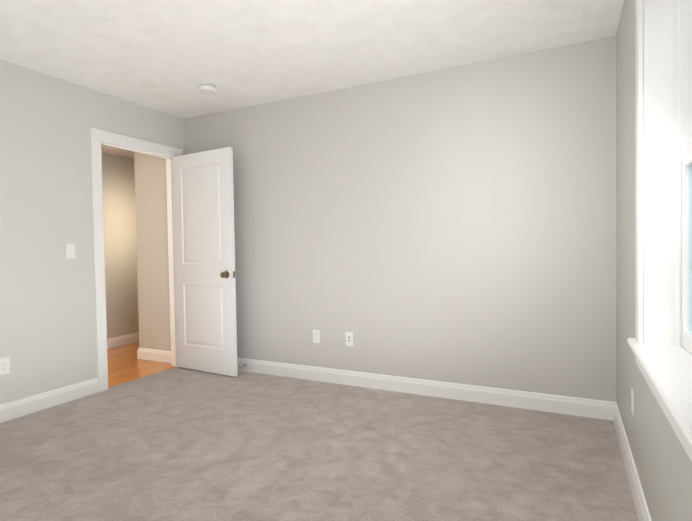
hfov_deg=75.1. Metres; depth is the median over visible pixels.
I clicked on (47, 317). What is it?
wall
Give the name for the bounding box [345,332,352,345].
outlet
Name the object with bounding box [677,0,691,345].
window
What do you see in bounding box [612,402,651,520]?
baseboard
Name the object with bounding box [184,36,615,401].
wall
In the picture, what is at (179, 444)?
floor carpet
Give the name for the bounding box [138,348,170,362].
baseboard
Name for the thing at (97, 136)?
door frame
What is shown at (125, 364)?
floor
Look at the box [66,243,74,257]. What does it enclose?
rocker light switch
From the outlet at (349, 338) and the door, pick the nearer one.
the outlet at (349, 338)
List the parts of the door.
knob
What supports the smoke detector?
attached to the ceiling at (169, 57)
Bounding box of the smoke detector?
[198,84,216,93]
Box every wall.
[0,59,184,404]
[101,152,138,338]
[134,152,170,350]
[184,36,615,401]
[616,0,691,520]
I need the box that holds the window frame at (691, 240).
[627,0,691,461]
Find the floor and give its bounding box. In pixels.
[107,342,176,387]
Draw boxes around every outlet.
[0,357,9,374]
[313,330,319,342]
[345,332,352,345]
[631,388,633,415]
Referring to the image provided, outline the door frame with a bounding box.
[90,127,182,391]
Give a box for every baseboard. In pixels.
[0,378,98,422]
[107,332,138,348]
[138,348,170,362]
[237,357,611,420]
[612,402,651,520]
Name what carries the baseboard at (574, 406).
attached to the wall at (456, 224)
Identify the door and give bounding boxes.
[172,147,237,376]
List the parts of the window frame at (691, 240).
window sash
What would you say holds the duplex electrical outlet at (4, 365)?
attached to the wall at (47, 317)
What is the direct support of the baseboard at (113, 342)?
attached to the wall at (120, 243)
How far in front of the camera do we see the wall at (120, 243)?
5.46 m
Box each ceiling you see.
[0,0,623,118]
[101,145,133,158]
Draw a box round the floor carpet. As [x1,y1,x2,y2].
[0,367,638,520]
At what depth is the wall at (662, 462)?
2.10 m
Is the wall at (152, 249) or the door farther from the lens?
the wall at (152, 249)
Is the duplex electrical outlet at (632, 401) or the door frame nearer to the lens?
the duplex electrical outlet at (632, 401)
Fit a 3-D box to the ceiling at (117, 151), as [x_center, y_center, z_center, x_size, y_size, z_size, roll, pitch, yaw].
[-2.753,-1.230,3.931,1.335,0.001,4.400,0,2,26]
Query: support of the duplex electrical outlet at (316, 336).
attached to the wall at (456, 224)
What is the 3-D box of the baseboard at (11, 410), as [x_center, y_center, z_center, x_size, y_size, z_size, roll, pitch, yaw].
[-2.703,1.053,2.241,0.016,0.118,3.128,0,2,26]
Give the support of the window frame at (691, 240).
in the wall at (662, 462)
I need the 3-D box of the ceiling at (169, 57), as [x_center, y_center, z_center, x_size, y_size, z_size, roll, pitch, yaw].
[-0.881,-1.347,1.794,3.693,0.001,4.150,0,2,26]

